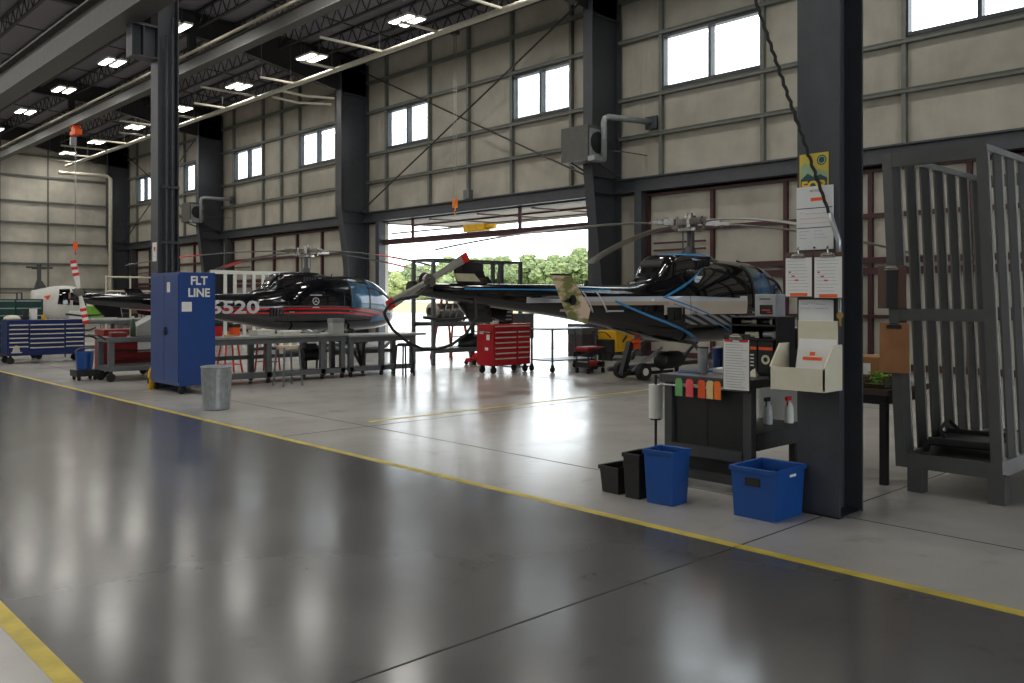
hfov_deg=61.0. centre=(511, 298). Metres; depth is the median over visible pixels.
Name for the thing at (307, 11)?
beam
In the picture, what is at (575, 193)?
header beam
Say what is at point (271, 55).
beam
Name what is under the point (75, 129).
chain hoist
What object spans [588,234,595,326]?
door frame
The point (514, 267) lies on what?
tree
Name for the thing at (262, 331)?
carton
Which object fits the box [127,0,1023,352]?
wall
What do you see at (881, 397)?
side table
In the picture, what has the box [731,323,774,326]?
shelf
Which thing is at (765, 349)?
binder
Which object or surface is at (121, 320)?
table
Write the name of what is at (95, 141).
light
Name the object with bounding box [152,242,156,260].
paper sign
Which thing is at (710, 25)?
window
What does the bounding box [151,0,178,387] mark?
column
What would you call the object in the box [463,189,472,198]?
box
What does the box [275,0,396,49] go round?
beam
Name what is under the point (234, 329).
tool case
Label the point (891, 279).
clipboard
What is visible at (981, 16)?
window
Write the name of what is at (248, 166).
window
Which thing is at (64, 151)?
light
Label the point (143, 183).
window
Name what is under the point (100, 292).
shelf
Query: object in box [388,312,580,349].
ground
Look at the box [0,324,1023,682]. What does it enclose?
floor
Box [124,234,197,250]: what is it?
header beam
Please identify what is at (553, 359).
shelf
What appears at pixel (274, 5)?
beam
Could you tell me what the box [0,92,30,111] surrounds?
beam
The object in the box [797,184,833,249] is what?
paper notice
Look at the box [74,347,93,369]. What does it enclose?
bucket
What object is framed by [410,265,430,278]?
tree
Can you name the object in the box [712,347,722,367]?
tumbler
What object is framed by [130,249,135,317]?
door frame
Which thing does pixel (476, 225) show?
door
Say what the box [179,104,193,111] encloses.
light
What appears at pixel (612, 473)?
waste bin
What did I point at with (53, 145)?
beam
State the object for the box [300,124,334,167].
window
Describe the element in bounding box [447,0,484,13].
beam
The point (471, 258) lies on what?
tree
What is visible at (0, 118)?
beam
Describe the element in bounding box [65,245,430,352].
helicopter
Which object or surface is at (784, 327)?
desk organizer
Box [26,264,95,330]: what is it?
helicopter
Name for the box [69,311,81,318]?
carton
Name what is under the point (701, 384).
tag
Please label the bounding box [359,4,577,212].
brace
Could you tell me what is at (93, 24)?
beam
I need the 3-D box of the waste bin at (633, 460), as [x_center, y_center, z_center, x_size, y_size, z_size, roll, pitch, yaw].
[1.036,1.418,7.049,0.174,0.364,0.254,0,0,45]
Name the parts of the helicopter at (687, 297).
tail blade, tail blade, plate, rotor blade, plate, rotor blade, control rod, rotor blade, rotor blade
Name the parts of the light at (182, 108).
lamp panel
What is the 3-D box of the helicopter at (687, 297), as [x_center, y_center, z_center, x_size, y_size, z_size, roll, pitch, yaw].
[2.671,-0.146,16.298,8.118,3.268,11.174,0,0,31]
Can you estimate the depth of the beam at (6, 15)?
29.62 m
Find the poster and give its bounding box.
[799,151,828,187]
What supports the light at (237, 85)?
hanging from the ceiling
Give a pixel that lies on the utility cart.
(110, 367)
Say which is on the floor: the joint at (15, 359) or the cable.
the joint at (15, 359)
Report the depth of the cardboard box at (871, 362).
7.84 m
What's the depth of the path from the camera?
142.79 m
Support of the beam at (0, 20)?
attached to the beam at (123, 34)
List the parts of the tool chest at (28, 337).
drawer, drawer, drawer, drawer, drawer, drawer, drawer, drawer pull, drawer, drawer pull, drawer, drawer pull, drawer, drawer pull, drawer, drawer pull, drawer, drawer pull, drawer, drawer, drawer, drawer, drawer, drawer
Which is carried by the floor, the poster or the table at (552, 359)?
the table at (552, 359)
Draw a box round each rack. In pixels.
[411,258,521,365]
[882,142,1023,506]
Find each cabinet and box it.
[151,272,214,393]
[502,313,533,366]
[567,323,594,360]
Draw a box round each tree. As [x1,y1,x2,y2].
[388,271,410,299]
[391,269,410,279]
[401,264,417,278]
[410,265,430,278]
[416,279,438,299]
[429,255,456,282]
[469,256,486,269]
[480,255,493,265]
[483,255,522,283]
[484,265,516,283]
[518,252,538,283]
[531,253,571,284]
[535,257,545,265]
[562,246,587,284]
[581,263,587,279]
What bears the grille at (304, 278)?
attached to the helicopter at (304, 300)
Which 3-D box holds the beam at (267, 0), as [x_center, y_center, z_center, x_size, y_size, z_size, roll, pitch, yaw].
[-9.433,-9.348,25.093,16.602,0.782,0.035,0,0,-43]
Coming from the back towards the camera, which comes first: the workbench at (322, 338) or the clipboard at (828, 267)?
the workbench at (322, 338)
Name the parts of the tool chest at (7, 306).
drawer, drawer, drawer pull, drawer, drawer, drawer pull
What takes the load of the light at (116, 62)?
hanging from the ceiling
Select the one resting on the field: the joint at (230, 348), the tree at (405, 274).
the tree at (405, 274)
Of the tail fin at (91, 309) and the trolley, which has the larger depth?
the tail fin at (91, 309)
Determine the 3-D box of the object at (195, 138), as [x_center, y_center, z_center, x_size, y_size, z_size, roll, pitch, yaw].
[-19.604,-6.200,48.636,0.060,5.655,12.576,0,0,-42]
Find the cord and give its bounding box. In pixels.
[754,0,841,251]
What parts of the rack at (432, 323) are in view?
post, post, frame, post, post, post, post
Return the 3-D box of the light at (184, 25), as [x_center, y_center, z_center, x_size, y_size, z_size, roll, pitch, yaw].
[-10.481,-9.060,27.086,0.680,1.221,1.080,0,0,-43]
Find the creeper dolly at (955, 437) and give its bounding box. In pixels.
[921,418,1005,451]
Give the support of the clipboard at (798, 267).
hanging from the peg rail at (827, 247)
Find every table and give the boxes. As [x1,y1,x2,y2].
[0,292,22,298]
[64,319,130,356]
[529,327,598,372]
[789,382,928,485]
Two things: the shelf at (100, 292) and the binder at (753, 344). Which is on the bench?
the binder at (753, 344)
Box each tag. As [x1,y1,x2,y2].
[675,378,681,395]
[686,379,692,396]
[698,380,704,397]
[706,381,712,398]
[713,381,720,399]
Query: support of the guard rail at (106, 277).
on the floor
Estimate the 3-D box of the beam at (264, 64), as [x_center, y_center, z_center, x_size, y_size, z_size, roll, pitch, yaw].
[-12.126,-9.317,37.750,0.100,0.620,12.724,0,0,-43]
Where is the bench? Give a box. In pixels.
[659,368,796,484]
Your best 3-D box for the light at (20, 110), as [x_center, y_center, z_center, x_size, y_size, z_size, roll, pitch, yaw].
[-22.021,-9.060,39.377,0.680,1.221,1.080,0,0,-43]
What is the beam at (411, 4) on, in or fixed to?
attached to the beam at (271, 55)
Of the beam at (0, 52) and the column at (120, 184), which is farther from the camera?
the column at (120, 184)
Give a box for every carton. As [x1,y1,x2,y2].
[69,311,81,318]
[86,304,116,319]
[248,329,274,335]
[277,330,300,334]
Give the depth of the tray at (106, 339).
16.91 m
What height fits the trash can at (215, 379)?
0.630 m
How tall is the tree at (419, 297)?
4.390 m
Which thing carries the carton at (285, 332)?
on the workbench at (322, 338)
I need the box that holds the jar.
[22,311,27,319]
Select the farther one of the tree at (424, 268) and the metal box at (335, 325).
the tree at (424, 268)
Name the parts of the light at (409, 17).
lamp panel, lamp panel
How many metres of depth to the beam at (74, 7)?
32.70 m
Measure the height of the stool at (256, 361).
0.782 m
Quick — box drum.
[654,351,684,377]
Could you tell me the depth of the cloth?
17.48 m
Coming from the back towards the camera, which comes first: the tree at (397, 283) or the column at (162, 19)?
the tree at (397, 283)
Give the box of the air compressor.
[300,343,327,369]
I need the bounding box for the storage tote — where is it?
[729,457,806,522]
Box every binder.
[750,341,756,371]
[758,342,772,373]
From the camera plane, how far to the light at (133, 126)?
42.71 m
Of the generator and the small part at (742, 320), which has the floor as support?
the generator
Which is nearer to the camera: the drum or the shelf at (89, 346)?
the drum
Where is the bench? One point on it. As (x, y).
(726, 431)
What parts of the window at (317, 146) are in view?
pane, pane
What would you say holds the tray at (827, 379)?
on the file box at (827, 379)
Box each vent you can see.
[269,308,283,315]
[667,307,684,319]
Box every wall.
[0,140,107,324]
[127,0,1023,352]
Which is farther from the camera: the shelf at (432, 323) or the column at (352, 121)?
the column at (352, 121)
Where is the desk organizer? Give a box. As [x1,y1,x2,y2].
[731,316,794,376]
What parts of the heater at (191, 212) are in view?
grille frame, wall plate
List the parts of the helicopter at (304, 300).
tail blade, tail blade, plate, rotor blade, rotor blade, control rod, rotor blade, rotor blade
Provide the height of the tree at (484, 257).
8.209 m
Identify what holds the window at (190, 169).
in the wall at (966, 79)
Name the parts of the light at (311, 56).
lamp panel, lamp panel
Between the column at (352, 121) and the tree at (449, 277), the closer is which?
the column at (352, 121)
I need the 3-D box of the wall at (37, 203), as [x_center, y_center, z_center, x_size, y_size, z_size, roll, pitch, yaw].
[-36.899,-4.700,43.535,33.800,12.600,0.330,0,0,-43]
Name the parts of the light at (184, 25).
lamp panel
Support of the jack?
on the floor
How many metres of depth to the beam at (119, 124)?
48.51 m
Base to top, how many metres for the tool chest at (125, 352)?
0.978 m
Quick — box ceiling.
[0,0,519,142]
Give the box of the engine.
[426,303,463,321]
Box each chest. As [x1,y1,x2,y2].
[0,299,42,358]
[0,319,84,363]
[95,328,150,376]
[475,323,529,373]
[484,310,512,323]
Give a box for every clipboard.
[723,333,749,391]
[785,253,812,296]
[814,252,842,298]
[878,265,905,308]
[880,323,909,373]
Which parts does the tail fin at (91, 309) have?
printed panel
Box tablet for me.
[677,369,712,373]
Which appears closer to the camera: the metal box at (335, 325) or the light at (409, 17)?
the metal box at (335, 325)
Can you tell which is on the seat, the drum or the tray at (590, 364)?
the tray at (590, 364)
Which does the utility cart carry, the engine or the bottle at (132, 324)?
the bottle at (132, 324)
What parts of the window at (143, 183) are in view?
pane, pane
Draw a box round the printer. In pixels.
[755,294,784,316]
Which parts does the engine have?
casing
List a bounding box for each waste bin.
[598,460,624,494]
[622,448,646,499]
[642,444,691,506]
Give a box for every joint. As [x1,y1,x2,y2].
[15,359,1023,550]
[104,356,619,392]
[230,348,955,415]
[282,393,644,436]
[348,473,944,682]
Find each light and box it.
[14,92,36,114]
[51,85,76,93]
[58,150,76,154]
[87,121,103,143]
[97,43,127,66]
[124,123,145,129]
[179,20,192,32]
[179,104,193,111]
[225,55,252,89]
[295,27,327,62]
[387,12,426,26]
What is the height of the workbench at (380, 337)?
0.859 m
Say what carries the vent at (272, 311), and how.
attached to the helicopter at (304, 300)
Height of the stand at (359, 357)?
0.596 m
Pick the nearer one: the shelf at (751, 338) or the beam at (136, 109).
the shelf at (751, 338)
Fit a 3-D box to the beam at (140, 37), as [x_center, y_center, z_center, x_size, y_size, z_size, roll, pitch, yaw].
[-6.613,-4.920,15.560,0.460,1.240,0.280,0,0,-43]
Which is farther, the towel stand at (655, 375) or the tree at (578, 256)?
the tree at (578, 256)
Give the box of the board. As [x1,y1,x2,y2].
[759,387,796,421]
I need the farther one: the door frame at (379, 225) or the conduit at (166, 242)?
the door frame at (379, 225)
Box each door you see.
[136,243,200,317]
[232,227,342,332]
[382,201,587,244]
[646,150,1023,376]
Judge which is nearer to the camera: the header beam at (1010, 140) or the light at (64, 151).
the header beam at (1010, 140)
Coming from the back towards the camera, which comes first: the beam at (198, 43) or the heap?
the beam at (198, 43)
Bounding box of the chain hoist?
[70,125,81,254]
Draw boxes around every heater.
[181,196,234,229]
[561,114,657,177]
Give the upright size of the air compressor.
0.521 m
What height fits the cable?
0.993 m
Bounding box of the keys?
[836,312,843,326]
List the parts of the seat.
rail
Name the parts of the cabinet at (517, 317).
door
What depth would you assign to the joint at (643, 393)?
11.79 m
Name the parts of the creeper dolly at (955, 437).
handle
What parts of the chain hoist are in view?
chain, motor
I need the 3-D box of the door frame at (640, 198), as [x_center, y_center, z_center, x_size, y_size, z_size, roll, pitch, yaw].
[3.638,-0.710,24.540,0.300,4.620,0.240,0,0,-43]
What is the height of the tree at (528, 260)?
8.040 m
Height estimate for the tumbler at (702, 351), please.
0.236 m
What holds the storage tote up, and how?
on the floor
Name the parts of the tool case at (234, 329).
lid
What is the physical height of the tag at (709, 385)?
0.150 m
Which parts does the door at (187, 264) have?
rail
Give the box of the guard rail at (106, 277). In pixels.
[105,276,150,328]
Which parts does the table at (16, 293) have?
rail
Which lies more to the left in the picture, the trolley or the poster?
the trolley
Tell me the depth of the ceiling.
32.84 m
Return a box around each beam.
[0,0,44,38]
[0,0,175,109]
[0,0,357,161]
[0,7,76,65]
[0,20,281,86]
[0,52,237,102]
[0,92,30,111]
[0,96,65,133]
[0,118,132,140]
[0,125,127,168]
[14,104,150,128]
[29,102,90,133]
[30,78,220,139]
[39,32,125,86]
[51,0,365,96]
[59,111,125,142]
[74,34,185,93]
[85,118,150,146]
[108,40,213,94]
[112,127,150,150]
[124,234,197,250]
[126,21,157,61]
[143,55,255,106]
[179,63,285,106]
[193,0,252,28]
[203,74,310,118]
[217,216,338,240]
[235,0,304,32]
[267,0,405,41]
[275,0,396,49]
[310,0,469,54]
[345,0,544,67]
[361,184,585,224]
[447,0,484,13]
[565,0,615,18]
[612,127,1023,196]
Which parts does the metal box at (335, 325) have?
lid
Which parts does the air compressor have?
tank, motor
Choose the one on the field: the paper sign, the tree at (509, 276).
the tree at (509, 276)
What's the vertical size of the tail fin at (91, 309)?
0.450 m
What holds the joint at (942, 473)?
on the floor
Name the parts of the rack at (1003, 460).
corner post, rail, rail, corner post, rail, rail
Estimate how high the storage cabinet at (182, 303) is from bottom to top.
2.049 m
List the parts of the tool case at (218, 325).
lid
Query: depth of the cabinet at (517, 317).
20.58 m
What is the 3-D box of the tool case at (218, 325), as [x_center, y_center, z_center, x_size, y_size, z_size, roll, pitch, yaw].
[-5.569,0.568,16.376,0.112,0.264,0.212,0,0,37]
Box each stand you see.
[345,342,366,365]
[650,374,660,445]
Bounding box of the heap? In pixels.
[3,315,20,319]
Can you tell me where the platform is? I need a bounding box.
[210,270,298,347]
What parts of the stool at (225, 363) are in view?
leg, leg, leg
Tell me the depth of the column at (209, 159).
43.87 m
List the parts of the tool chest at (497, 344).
drawer, drawer, drawer, drawer, drawer, drawer, drawer pull, drawer, drawer pull, drawer, drawer, drawer, drawer, drawer, drawer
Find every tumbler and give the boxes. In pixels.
[697,346,707,373]
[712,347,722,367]
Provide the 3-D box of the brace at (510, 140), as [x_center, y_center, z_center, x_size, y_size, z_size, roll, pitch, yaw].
[-1.773,-6.200,29.645,0.060,5.655,12.576,0,0,-42]
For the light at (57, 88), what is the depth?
35.09 m
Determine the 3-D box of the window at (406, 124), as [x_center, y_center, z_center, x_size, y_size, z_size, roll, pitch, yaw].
[-3.870,-6.560,32.785,0.200,1.520,2.700,0,0,-43]
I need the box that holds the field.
[393,284,583,314]
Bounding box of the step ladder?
[429,300,470,359]
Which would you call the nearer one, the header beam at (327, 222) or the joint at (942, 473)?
the joint at (942, 473)
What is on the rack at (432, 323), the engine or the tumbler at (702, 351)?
the engine
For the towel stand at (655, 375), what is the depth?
7.82 m
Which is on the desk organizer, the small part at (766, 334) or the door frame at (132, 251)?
the small part at (766, 334)
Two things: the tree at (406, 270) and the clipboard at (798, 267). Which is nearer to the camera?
the clipboard at (798, 267)
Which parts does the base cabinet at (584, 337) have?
lid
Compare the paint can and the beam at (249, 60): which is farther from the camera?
the beam at (249, 60)
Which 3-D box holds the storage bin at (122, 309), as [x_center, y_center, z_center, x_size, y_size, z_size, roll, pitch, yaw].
[-21.721,0.588,48.534,0.512,0.369,0.412,0,0,-43]
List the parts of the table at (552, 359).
leg, leg, leg, leg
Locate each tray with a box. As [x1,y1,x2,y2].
[95,336,150,342]
[98,362,150,371]
[107,332,127,336]
[575,361,604,367]
[769,343,841,392]
[863,371,891,389]
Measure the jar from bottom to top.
0.215 m
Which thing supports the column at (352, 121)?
on the floor
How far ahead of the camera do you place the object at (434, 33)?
30.91 m
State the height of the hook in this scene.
6.221 m
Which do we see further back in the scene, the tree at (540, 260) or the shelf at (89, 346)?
the tree at (540, 260)
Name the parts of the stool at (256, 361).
leg, leg, leg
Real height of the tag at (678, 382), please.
0.150 m
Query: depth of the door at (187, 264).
51.38 m
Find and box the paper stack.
[713,367,722,372]
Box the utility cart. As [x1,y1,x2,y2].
[88,334,150,381]
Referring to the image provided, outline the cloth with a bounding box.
[299,329,321,333]
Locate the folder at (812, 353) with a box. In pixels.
[796,338,836,368]
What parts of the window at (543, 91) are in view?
pane, pane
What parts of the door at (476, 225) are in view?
drive motor, rail, rail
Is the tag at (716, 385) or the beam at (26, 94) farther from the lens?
the beam at (26, 94)
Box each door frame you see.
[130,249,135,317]
[225,238,231,330]
[375,221,384,332]
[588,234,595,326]
[634,191,647,355]
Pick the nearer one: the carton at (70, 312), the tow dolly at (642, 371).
the tow dolly at (642, 371)
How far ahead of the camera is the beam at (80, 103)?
46.55 m
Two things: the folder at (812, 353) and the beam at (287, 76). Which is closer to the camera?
the folder at (812, 353)
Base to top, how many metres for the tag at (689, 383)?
0.150 m
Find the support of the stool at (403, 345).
on the floor
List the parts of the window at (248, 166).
pane, pane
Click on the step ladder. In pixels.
(450, 332)
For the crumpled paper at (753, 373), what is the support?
on the bench
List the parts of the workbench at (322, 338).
leg, leg, leg, leg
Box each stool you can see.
[216,345,242,372]
[254,343,280,371]
[272,345,302,386]
[393,343,414,376]
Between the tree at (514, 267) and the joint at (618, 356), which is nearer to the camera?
the joint at (618, 356)
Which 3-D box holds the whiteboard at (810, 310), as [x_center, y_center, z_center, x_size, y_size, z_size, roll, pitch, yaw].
[2.247,0.090,6.431,0.009,0.180,0.290,0,0,-43]
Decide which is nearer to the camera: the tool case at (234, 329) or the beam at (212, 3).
the tool case at (234, 329)
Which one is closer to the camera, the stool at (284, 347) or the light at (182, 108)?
the stool at (284, 347)
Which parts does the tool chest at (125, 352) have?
drawer, drawer, drawer, drawer, drawer pull, drawer pull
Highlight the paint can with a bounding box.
[29,308,36,319]
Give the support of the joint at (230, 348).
on the floor
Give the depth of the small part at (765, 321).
7.38 m
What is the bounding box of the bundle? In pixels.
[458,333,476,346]
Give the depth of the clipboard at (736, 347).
6.98 m
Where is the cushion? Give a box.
[575,346,602,351]
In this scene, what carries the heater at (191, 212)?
attached to the column at (209, 159)
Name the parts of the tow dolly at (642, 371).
lifting arm, orange handle, axle frame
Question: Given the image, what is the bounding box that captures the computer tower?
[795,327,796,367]
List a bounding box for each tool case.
[215,322,222,335]
[228,324,240,335]
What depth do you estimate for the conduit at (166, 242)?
15.68 m
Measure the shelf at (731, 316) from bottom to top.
0.012 m
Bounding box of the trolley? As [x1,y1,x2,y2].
[70,368,98,380]
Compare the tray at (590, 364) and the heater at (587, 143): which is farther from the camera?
the heater at (587, 143)
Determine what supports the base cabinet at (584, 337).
on the floor
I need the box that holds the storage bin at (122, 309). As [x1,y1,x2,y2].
[121,308,128,312]
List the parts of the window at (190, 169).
pane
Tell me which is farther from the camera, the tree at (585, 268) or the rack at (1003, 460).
the tree at (585, 268)
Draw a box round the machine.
[135,315,150,335]
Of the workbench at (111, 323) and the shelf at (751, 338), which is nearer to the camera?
the shelf at (751, 338)
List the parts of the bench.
leg, tag rail, panel, leg, drawer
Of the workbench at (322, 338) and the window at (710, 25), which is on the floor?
the workbench at (322, 338)
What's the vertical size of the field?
13.000 m
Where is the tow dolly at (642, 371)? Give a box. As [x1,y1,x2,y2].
[613,339,672,380]
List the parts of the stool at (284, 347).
leg, leg, seat, leg, leg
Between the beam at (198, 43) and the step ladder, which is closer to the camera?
the step ladder
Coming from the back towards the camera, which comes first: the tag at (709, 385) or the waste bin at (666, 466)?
the tag at (709, 385)
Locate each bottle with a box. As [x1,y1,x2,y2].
[130,316,135,336]
[763,397,772,424]
[784,396,793,422]
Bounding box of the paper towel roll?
[649,384,662,418]
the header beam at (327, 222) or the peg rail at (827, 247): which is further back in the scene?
the header beam at (327, 222)
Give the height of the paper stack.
0.040 m
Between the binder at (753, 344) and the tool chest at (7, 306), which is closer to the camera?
the binder at (753, 344)
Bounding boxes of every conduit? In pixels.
[160,18,179,272]
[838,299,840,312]
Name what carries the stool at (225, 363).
on the floor
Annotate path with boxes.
[403,299,444,301]
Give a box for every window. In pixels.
[137,175,150,202]
[185,162,195,192]
[234,144,260,181]
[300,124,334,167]
[387,99,426,148]
[513,60,568,121]
[663,9,759,89]
[907,0,1023,36]
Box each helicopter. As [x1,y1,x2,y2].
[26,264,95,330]
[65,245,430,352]
[385,213,922,370]
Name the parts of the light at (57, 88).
lamp panel, lamp panel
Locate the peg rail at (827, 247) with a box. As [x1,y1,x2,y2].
[786,246,835,258]
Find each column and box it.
[106,146,128,324]
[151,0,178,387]
[196,112,222,330]
[336,59,368,332]
[583,0,622,354]
[797,0,862,519]
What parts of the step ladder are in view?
rail, rail, rail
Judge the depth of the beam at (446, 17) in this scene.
29.94 m
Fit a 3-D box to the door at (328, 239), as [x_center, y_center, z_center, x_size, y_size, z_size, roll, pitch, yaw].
[-10.312,-0.720,39.631,0.220,4.640,10.700,0,0,-43]
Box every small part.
[741,319,759,323]
[745,332,761,337]
[762,319,774,323]
[763,331,774,338]
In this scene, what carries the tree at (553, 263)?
on the field
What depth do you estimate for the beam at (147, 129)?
50.51 m
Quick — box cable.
[383,284,477,350]
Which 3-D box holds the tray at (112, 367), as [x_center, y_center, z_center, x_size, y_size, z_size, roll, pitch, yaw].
[-7.487,1.350,17.353,1.260,0.100,0.690,0,0,-43]
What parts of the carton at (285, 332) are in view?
lid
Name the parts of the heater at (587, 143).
grille frame, wall plate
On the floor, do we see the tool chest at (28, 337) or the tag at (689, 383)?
the tool chest at (28, 337)
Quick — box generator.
[592,330,635,360]
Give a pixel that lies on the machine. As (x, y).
(143, 326)
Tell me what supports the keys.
hanging from the column at (829, 32)
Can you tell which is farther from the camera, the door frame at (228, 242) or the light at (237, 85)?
the door frame at (228, 242)
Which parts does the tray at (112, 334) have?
lid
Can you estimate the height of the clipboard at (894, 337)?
0.420 m
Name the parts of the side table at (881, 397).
leg, leg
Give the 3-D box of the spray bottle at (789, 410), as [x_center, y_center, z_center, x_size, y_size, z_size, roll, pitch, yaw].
[2.440,0.978,7.682,0.105,0.235,0.080,0,0,-43]
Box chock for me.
[147,367,154,388]
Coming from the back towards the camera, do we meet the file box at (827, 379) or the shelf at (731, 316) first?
the shelf at (731, 316)
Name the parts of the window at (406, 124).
pane, pane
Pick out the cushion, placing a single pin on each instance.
(581, 348)
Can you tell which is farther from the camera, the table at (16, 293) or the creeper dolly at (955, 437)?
the table at (16, 293)
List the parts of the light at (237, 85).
lamp panel, lamp panel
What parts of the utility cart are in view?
push handle, leg, leg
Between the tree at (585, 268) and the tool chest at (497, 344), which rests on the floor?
the tool chest at (497, 344)
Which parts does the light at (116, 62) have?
lamp panel, lamp panel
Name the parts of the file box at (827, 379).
panel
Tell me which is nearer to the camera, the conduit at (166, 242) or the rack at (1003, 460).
the rack at (1003, 460)
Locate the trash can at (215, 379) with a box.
[200,365,232,410]
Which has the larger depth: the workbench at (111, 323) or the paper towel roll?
the workbench at (111, 323)
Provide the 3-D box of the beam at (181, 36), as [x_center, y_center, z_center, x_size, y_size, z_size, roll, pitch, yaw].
[-15.406,-9.520,34.669,0.100,0.620,12.724,0,0,-43]
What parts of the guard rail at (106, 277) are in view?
post, rail, rail, post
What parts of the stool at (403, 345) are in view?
leg, leg, seat, leg, leg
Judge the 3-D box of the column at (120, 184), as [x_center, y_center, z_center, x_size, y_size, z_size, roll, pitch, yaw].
[-24.195,-3.849,53.413,1.315,10.902,0.500,0,0,-43]
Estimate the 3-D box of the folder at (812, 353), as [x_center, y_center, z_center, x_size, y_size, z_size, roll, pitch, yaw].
[2.216,0.470,6.364,0.091,0.350,0.295,0,0,-43]
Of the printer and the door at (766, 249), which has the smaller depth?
the printer
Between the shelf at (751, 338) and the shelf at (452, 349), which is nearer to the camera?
the shelf at (751, 338)
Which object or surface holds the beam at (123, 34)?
attached to the beam at (271, 55)
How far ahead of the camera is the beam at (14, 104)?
42.95 m
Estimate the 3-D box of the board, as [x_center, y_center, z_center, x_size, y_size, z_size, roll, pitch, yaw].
[2.495,0.925,7.816,0.002,0.340,0.620,0,0,-43]
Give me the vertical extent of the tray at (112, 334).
0.084 m
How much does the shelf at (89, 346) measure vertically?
0.100 m
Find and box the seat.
[573,346,605,373]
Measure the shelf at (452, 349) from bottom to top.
0.110 m
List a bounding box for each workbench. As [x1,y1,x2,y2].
[85,318,141,348]
[215,332,347,382]
[329,332,425,376]
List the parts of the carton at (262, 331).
lid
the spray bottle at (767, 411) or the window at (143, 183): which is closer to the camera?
the spray bottle at (767, 411)
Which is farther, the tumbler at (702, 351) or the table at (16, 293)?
the table at (16, 293)
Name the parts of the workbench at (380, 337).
leg, leg, leg, leg, leg, leg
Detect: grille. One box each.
[303,277,315,280]
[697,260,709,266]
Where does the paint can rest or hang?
on the tool chest at (28, 337)
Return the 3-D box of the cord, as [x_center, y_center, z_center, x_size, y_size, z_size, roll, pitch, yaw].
[1.777,-2.603,6.671,1.450,4.606,0.041,0,0,36]
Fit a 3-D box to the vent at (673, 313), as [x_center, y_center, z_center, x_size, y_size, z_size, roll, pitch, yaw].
[3.137,0.280,16.607,0.410,0.240,0.110,0,0,-43]
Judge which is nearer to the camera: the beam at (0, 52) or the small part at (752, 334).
the small part at (752, 334)
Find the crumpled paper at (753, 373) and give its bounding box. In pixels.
[750,369,758,376]
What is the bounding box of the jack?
[464,353,476,364]
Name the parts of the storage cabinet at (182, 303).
door, door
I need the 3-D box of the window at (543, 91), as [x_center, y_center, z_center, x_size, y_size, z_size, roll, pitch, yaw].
[0.972,-6.560,27.627,0.200,1.520,2.650,0,0,-43]
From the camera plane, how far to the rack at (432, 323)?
21.47 m
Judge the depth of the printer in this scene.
7.35 m
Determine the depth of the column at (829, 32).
6.53 m
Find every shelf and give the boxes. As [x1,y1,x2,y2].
[85,345,94,348]
[100,292,144,327]
[414,320,483,326]
[415,345,476,352]
[530,356,596,361]
[731,316,791,317]
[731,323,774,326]
[750,337,774,340]
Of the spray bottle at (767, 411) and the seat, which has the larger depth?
the seat
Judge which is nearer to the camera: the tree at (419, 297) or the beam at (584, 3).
the beam at (584, 3)
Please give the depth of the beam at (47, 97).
44.17 m
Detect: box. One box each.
[327,318,343,333]
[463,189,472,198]
[769,320,841,392]
[863,354,891,381]
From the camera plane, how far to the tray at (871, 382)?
7.59 m
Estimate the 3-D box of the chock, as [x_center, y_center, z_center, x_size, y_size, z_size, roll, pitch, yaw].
[-6.396,1.393,15.489,0.179,0.413,0.080,0,0,-43]
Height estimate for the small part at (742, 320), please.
0.035 m
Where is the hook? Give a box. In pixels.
[451,30,459,214]

